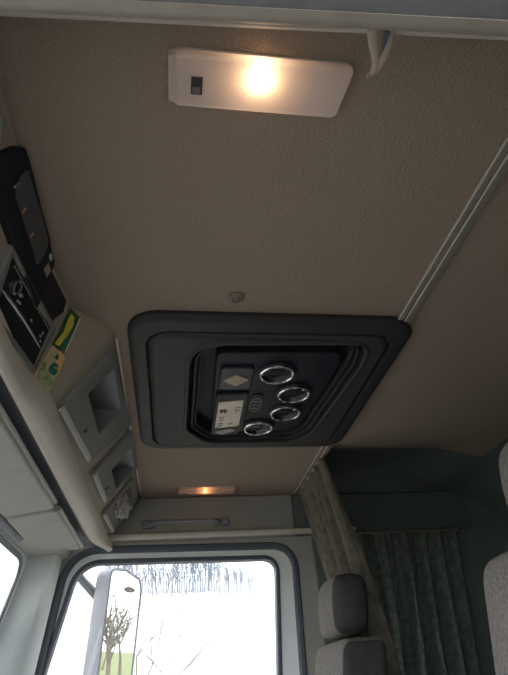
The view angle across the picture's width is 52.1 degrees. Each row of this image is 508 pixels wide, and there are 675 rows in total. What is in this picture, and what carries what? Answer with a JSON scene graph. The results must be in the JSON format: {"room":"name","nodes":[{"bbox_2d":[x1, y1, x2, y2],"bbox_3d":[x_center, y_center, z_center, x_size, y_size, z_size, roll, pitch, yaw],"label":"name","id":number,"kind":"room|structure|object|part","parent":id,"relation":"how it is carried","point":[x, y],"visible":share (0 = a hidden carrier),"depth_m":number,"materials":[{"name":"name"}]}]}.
{"room":"vehicle interior","nodes":[
{"label":"vehicle interior","id":0,"kind":"room"},
{"bbox_2d":[0,531,27,625],"bbox_3d":[-0.825,0.907,0.653,0.452,1.845,2.100,1,-34,-8],"label":"wall","id":1,"kind":"structure","parent":0,"point":[25,558],"depth_m":1.78,"materials":[{"name":"plastic"}]},
{"bbox_2d":[0,534,22,622],"bbox_3d":[-0.779,0.690,0.883,0.233,0.925,1.689,1,-34,-8],"label":"trim","id":2,"kind":"structure","parent":1,"relation":"attached to","point":[5,543],"depth_m":1.73,"materials":[{"name":"grey plastic"}]},
{"bbox_2d":[0,513,23,540],"bbox_3d":[-0.653,0.224,1.061,0.037,0.034,1.451,1,-34,-8],"label":"roller","id":3,"kind":"object","parent":1,"relation":"attached to","point":[5,525],"visible":0.59,"depth_m":1.54,"materials":[{"name":"grey plastic"}]},
{"bbox_2d":[0,403,57,516],"bbox_3d":[-0.539,0.132,0.943,0.144,0.042,1.225,1,-34,-8],"label":"sun visor","id":4,"kind":"object","parent":1,"relation":"attached to","point":[24,489],"visible":1,"depth_m":1.24,"materials":[{"name":"plastic"}]},
{"bbox_2d":[0,554,62,674],"bbox_3d":[-0.868,1.294,1.571,0.390,1.240,0.150,1,-34,-8],"label":"pillar","id":5,"kind":"structure","parent":1,"relation":"attached to","point":[23,626],"depth_m":1.78,"materials":[{"name":"plastic"}]},
{"bbox_2d":[0,516,71,559],"bbox_3d":[-0.641,0.267,1.204,0.146,0.107,1.950,1,-34,-8],"label":"trim","id":6,"kind":"structure","parent":1,"relation":"attached to","point":[29,550],"depth_m":1.81,"materials":[{"name":"grey plastic"}]},
{"bbox_2d":[7,505,83,549],"bbox_3d":[-0.651,0.625,1.656,0.144,0.042,0.485,1,-34,-8],"label":"sun visor","id":7,"kind":"object","parent":1,"relation":"attached to","point":[52,527],"visible":0.96,"depth_m":1.58,"materials":[{"name":"plastic"}]},
{"bbox_2d":[50,531,451,674],"bbox_3d":[0.008,1.545,1.630,2.140,1.775,0.001,1,-34,-8],"label":"wall","id":8,"kind":"structure","parent":0,"point":[301,546],"depth_m":2.06,"materials":[{"name":"grey plastic"}]},
{"bbox_2d":[42,549,299,674],"bbox_3d":[-0.326,1.423,1.704,1.061,1.375,0.050,1,-34,-8],"label":"window frame","id":9,"kind":"structure","parent":8,"relation":"in","point":[287,659],"depth_m":2.03,"materials":[{"name":"white paint"}]},
{"bbox_2d":[78,568,141,674],"bbox_3d":[-0.660,1.312,2.029,0.156,0.859,0.465,-20,-37,22],"label":"mirror","id":10,"kind":"object","parent":9,"relation":"attached to","point":[116,595],"visible":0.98,"depth_m":2.18,"materials":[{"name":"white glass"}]},
{"bbox_2d":[34,542,307,674],"bbox_3d":[-0.323,1.410,1.685,1.095,1.409,0.038,1,-34,-8],"label":"seal","id":11,"kind":"object","parent":8,"relation":"attached to","point":[75,559],"visible":0.98,"depth_m":2.02,"materials":[{"name":"rubber"}]},
{"bbox_2d":[90,495,295,543],"bbox_3d":[-0.247,0.738,2.124,0.828,0.165,0.040,1,-34,-8],"label":"panel","id":12,"kind":"object","parent":8,"relation":"attached to","point":[254,512],"visible":0.6,"depth_m":2.12,"materials":[{"name":"grey plastic"}]},
{"bbox_2d":[142,518,228,528],"bbox_3d":[-0.271,0.734,2.068,0.346,0.030,0.052,1,-34,-8],"label":"handle","id":13,"kind":"object","parent":12,"relation":"attached to","point":[147,524],"visible":1,"depth_m":2.06,"materials":[{"name":"grey plastic"}]},
{"bbox_2d":[109,526,355,540],"bbox_3d":[-0.094,0.785,2.083,1.040,0.018,0.032,1,-34,-8],"label":"trim","id":14,"kind":"structure","parent":8,"relation":"attached to","point":[121,537],"depth_m":2.06,"materials":[{"name":"grey plastic"}]},
{"bbox_2d":[291,491,472,536],"bbox_3d":[0.585,0.753,2.244,0.852,0.165,0.040,1,-34,-8],"label":"panel","id":15,"kind":"object","parent":8,"relation":"attached to","point":[382,511],"visible":0.53,"depth_m":2.23,"materials":[{"name":"grey plastic"}]},
{"bbox_2d":[311,532,490,674],"bbox_3d":[0.672,1.436,1.803,0.780,1.460,0.012,1,-34,-8],"label":"panel","id":16,"kind":"object","parent":8,"relation":"attached to","point":[321,578],"visible":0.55,"depth_m":2.04,"materials":[{"name":"grey plastic"}]},
{"bbox_2d":[354,526,458,534],"bbox_3d":[0.622,0.811,2.175,0.487,0.020,0.022,1,-34,-8],"label":"curtain rod","id":17,"kind":"object","parent":8,"relation":"attached to","point":[455,528],"visible":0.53,"depth_m":2.17,"materials":[{"name":"metal"}]},
{"bbox_2d":[356,531,479,674],"bbox_3d":[0.643,1.225,1.880,0.494,1.000,0.083,1,-34,-8],"label":"curtain","id":18,"kind":"object","parent":17,"relation":"hanging from","point":[418,579],"visible":0.78,"depth_m":2.03,"materials":[{"name":"fabric"}]},
{"bbox_2d":[0,16,507,497],"bbox_3d":[0.121,0.104,1.452,1.660,0.080,1.945,1,-34,-8],"label":"ceiling","id":19,"kind":"structure","parent":0,"point":[149,201],"depth_m":0.89,"materials":[{"name":"beige fabric"}]},
{"bbox_2d":[0,73,141,551],"bbox_3d":[-0.465,0.191,1.256,0.287,0.211,1.945,1,-34,-8],"label":"console","id":20,"kind":"object","parent":19,"relation":"attached to","point":[78,434],"depth_m":1.14,"materials":[{"name":"beige plastic"}]},
{"bbox_3d":[-0.332,-0.308,0.594,0.031,0.078,0.235,1,-34,-8],"label":"console slot","id":21,"kind":"part","parent":20,"relation":"part of","materials":[{"name":"grey plastic"}]},
{"bbox_3d":[-0.361,-0.172,0.829,0.039,0.090,0.308,1,-34,-8],"label":"dial unit","id":22,"kind":"part","parent":20,"relation":"part of","materials":[{"name":"black plastic"}]},
{"bbox_2d":[0,244,55,372],"bbox_3d":[-0.398,-0.038,0.889,0.043,0.136,0.282,0,-34,-6],"label":"radio","id":23,"kind":"object","parent":20,"relation":"attached to","point":[31,333],"visible":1,"depth_m":0.89,"materials":[{"name":"grey plastic"}]},
{"bbox_3d":[-0.383,-0.081,0.836,0.017,0.026,0.025,1,-34,-8],"label":"radio knob","id":24,"kind":"part","parent":23,"relation":"part of","materials":[{"name":"silver metal"}]},
{"bbox_2d":[33,345,64,392],"bbox_3d":[-0.399,0.063,1.030,0.038,0.071,0.067,-7,-34,4],"label":"picture card","id":25,"kind":"object","parent":20,"relation":"attached to","point":[50,367],"visible":1,"depth_m":1.02,"materials":[{"name":"brown paper"}]},
{"bbox_2d":[38,268,68,322],"bbox_3d":[-0.384,-0.076,0.985,0.031,0.086,0.155,-1,-34,-6],"label":"tray","id":26,"kind":"object","parent":20,"relation":"in","point":[54,299],"visible":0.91,"depth_m":0.99,"materials":[{"name":"black plastic"}]},
{"bbox_2d":[52,308,80,351],"bbox_3d":[-0.380,-0.016,1.055,0.030,0.084,0.038,-20,-37,21],"label":"picture card","id":27,"kind":"object","parent":20,"relation":"attached to","point":[63,338],"visible":1,"depth_m":1.05,"materials":[{"name":"yellow"}]},
{"bbox_2d":[114,492,131,520],"bbox_3d":[-0.486,0.626,1.913,0.073,0.089,0.223,1,-34,-8],"label":"plastic bag","id":28,"kind":"object","parent":20,"relation":"in","point":[122,506],"visible":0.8,"depth_m":1.86,"materials":[{"name":"white plastic"}]},
{"bbox_2d":[179,485,236,495],"bbox_3d":[-0.185,0.612,2.077,0.230,0.021,0.059,1,-34,-8],"label":"recessed light","id":29,"kind":"object","parent":19,"relation":"in","point":[184,491],"visible":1,"depth_m":2.06,"materials":[{"name":"white"}]},
{"bbox_2d":[228,292,244,302],"bbox_3d":[-0.037,-0.082,1.083,0.036,0.008,0.036,1,-34,-8],"label":"plug","id":30,"kind":"object","parent":19,"relation":"attached to","point":[234,297],"visible":1,"depth_m":1.08,"materials":[{"name":"brown"}]},
{"bbox_2d":[168,46,352,117],"bbox_3d":[0.008,-0.338,0.699,0.245,0.021,0.075,1,-34,-8],"label":"recessed light","id":31,"kind":"object","parent":19,"relation":"in","point":[197,77],"visible":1,"depth_m":0.69,"materials":[{"name":"white plastic"}]},
{"bbox_2d":[191,76,202,94],"bbox_3d":[-0.076,-0.333,0.687,0.015,0.006,0.024,1,-34,-8],"label":"switch","id":32,"kind":"object","parent":31,"relation":"attached to","point":[196,81],"depth_m":0.68,"materials":[{"name":"grey plastic"}]},
{"bbox_2d":[127,310,411,448],"bbox_3d":[0.009,0.154,1.431,0.657,0.048,0.720,1,-34,-8],"label":"air conditioner","id":33,"kind":"object","parent":19,"relation":"attached to","point":[254,379],"visible":1,"depth_m":1.33,"materials":[{"name":"grey plastic"}]},
{"bbox_2d":[242,419,274,435],"bbox_3d":[0.013,0.279,1.604,0.105,0.016,0.105,1,-34,-8],"label":"air vent","id":34,"kind":"object","parent":33,"relation":"attached to","point":[250,427],"depth_m":1.60,"materials":[{"name":"black"}]},
{"bbox_3d":[0.007,0.167,1.433,0.565,0.029,0.621,1,-34,-8],"label":"panel","id":35,"kind":"part","parent":33,"relation":"part of","materials":[{"name":"black plastic"}]},
{"bbox_3d":[0.040,0.158,1.462,0.319,0.024,0.471,1,-34,-8],"label":"control panel","id":36,"kind":"part","parent":33,"relation":"part of","materials":[{"name":"black plastic"}]},
{"bbox_2d":[256,361,296,384],"bbox_3d":[0.059,0.094,1.338,0.105,0.016,0.105,1,-34,-8],"label":"air vent","id":37,"kind":"object","parent":33,"relation":"attached to","point":[267,372],"depth_m":1.34,"materials":[{"name":"black"}]},
{"bbox_2d":[267,403,302,421],"bbox_3d":[0.092,0.222,1.531,0.105,0.016,0.105,1,-34,-8],"label":"air vent","id":38,"kind":"object","parent":33,"relation":"attached to","point":[284,412],"depth_m":1.53,"materials":[{"name":"black"}]},
{"bbox_2d":[275,383,311,403],"bbox_3d":[0.109,0.156,1.435,0.105,0.016,0.105,1,-34,-8],"label":"air vent","id":39,"kind":"object","parent":33,"relation":"attached to","point":[285,393],"depth_m":1.44,"materials":[{"name":"black"}]},
{"bbox_2d":[294,132,507,493],"bbox_3d":[0.301,0.142,1.451,0.034,0.010,1.830,1,-34,-8],"label":"rail","id":40,"kind":"object","parent":19,"relation":"attached to","point":[497,167],"visible":0.79,"depth_m":0.97,"materials":[{"name":"metal"}]},
{"bbox_2d":[298,456,401,674],"bbox_3d":[0.369,0.968,1.729,0.270,1.050,0.410,1,-34,-8],"label":"curtain","id":41,"kind":"object","parent":40,"relation":"hanging from","point":[338,547],"visible":0.65,"depth_m":1.79,"materials":[{"name":"fabric"}]},
{"bbox_2d":[439,438,507,674],"bbox_3d":[1.108,0.907,0.958,0.180,1.930,2.100,1,-34,-8],"label":"wall","id":42,"kind":"structure","parent":0,"point":[480,484],"depth_m":2.16,"materials":[{"name":"grey fabric"}]},
{"bbox_3d":[0.208,1.706,0.263,2.250,0.050,2.140,1,-34,-8],"label":"floor","id":43,"kind":"structure","parent":0,"visible":0},
{"bbox_2d":[315,573,387,674],"bbox_3d":[0.070,1.383,1.182,0.629,1.531,0.500,1,-34,-8],"label":"passenger seat","id":44,"kind":"object","parent":43,"relation":"on","point":[343,602],"visible":1,"depth_m":1.48,"materials":[{"name":"fabric"}]},
{"bbox_3d":[0.246,1.205,1.333,0.244,0.732,0.377,1,-34,-8],"label":"backrest","id":45,"kind":"part","parent":44,"relation":"part of","materials":[{"name":"fabric"}]},
{"bbox_2d":[483,442,507,674],"bbox_3d":[0.287,0.792,0.393,0.640,1.594,0.500,1,-34,-8],"label":"seat","id":46,"kind":"object","parent":43,"relation":"on","point":[495,582],"visible":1,"depth_m":0.85,"materials":[{"name":"fabric"}]},
{"bbox_3d":[0.452,0.613,0.542,0.254,0.795,0.467,1,-34,-8],"label":"backrest","id":47,"kind":"part","parent":46,"relation":"part of","materials":[{"name":"fabric"}]},
{"label":"wall","id":48,"kind":"structure","parent":0,"visible":0},
{"bbox_2d":[0,0,507,39],"bbox_3d":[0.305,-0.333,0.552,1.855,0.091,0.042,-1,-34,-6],"label":"trim","id":49,"kind":"structure","parent":48,"relation":"attached to","point":[107,8],"depth_m":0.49,"materials":[{"name":"grey plastic"}]},
{"bbox_2d":[132,0,507,19],"bbox_3d":[0.317,-0.383,0.478,1.860,0.094,0.137,-1,-34,-6],"label":"trim","id":50,"kind":"structure","parent":48,"relation":"attached to","point":[478,9],"depth_m":0.48,"materials":[{"name":"grey plastic"}]},
{"bbox_2d":[366,29,396,77],"bbox_3d":[0.142,-0.334,0.608,0.037,0.019,0.062,1,-34,-8],"label":"coat hook","id":51,"kind":"object","parent":48,"relation":"attached to","point":[372,35],"visible":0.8,"depth_m":0.60,"materials":[{"name":"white plastic"}]},
{"label":"outside","id":52,"kind":"structure","parent":0,"visible":0},
{"bbox_2d":[0,570,275,674],"bbox_3d":[-3.150,17.914,33.396,84.000,13.923,48.500,1,-34,-8],"label":"sky","id":53,"kind":"structure","parent":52,"point":[248,647],"depth_m":29.61,"materials":[{"name":"white"}]},
{"bbox_2d":[101,563,254,595],"bbox_3d":[-6.549,19.235,44.069,13.329,6.082,4.477,1,-34,-8],"label":"treeline","id":54,"kind":"object","parent":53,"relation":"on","point":[194,567],"visible":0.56,"depth_m":43.64,"materials":[{"name":"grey plant"}]},
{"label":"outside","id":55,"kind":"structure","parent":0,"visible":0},
{"bbox_3d":[-1.732,-3.767,-10.234,21.500,0.080,39.500,1,-34,-8],"label":"yard","id":56,"kind":"structure","parent":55,"visible":0},
{"bbox_2d":[49,565,232,674],"bbox_3d":[-1.620,4.992,6.615,3.409,4.396,2.187,-2,-34,-4],"label":"tree","id":57,"kind":"object","parent":56,"relation":"on","point":[160,631],"visible":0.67,"depth_m":7.25,"materials":[{"name":"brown plant"}]}
]}

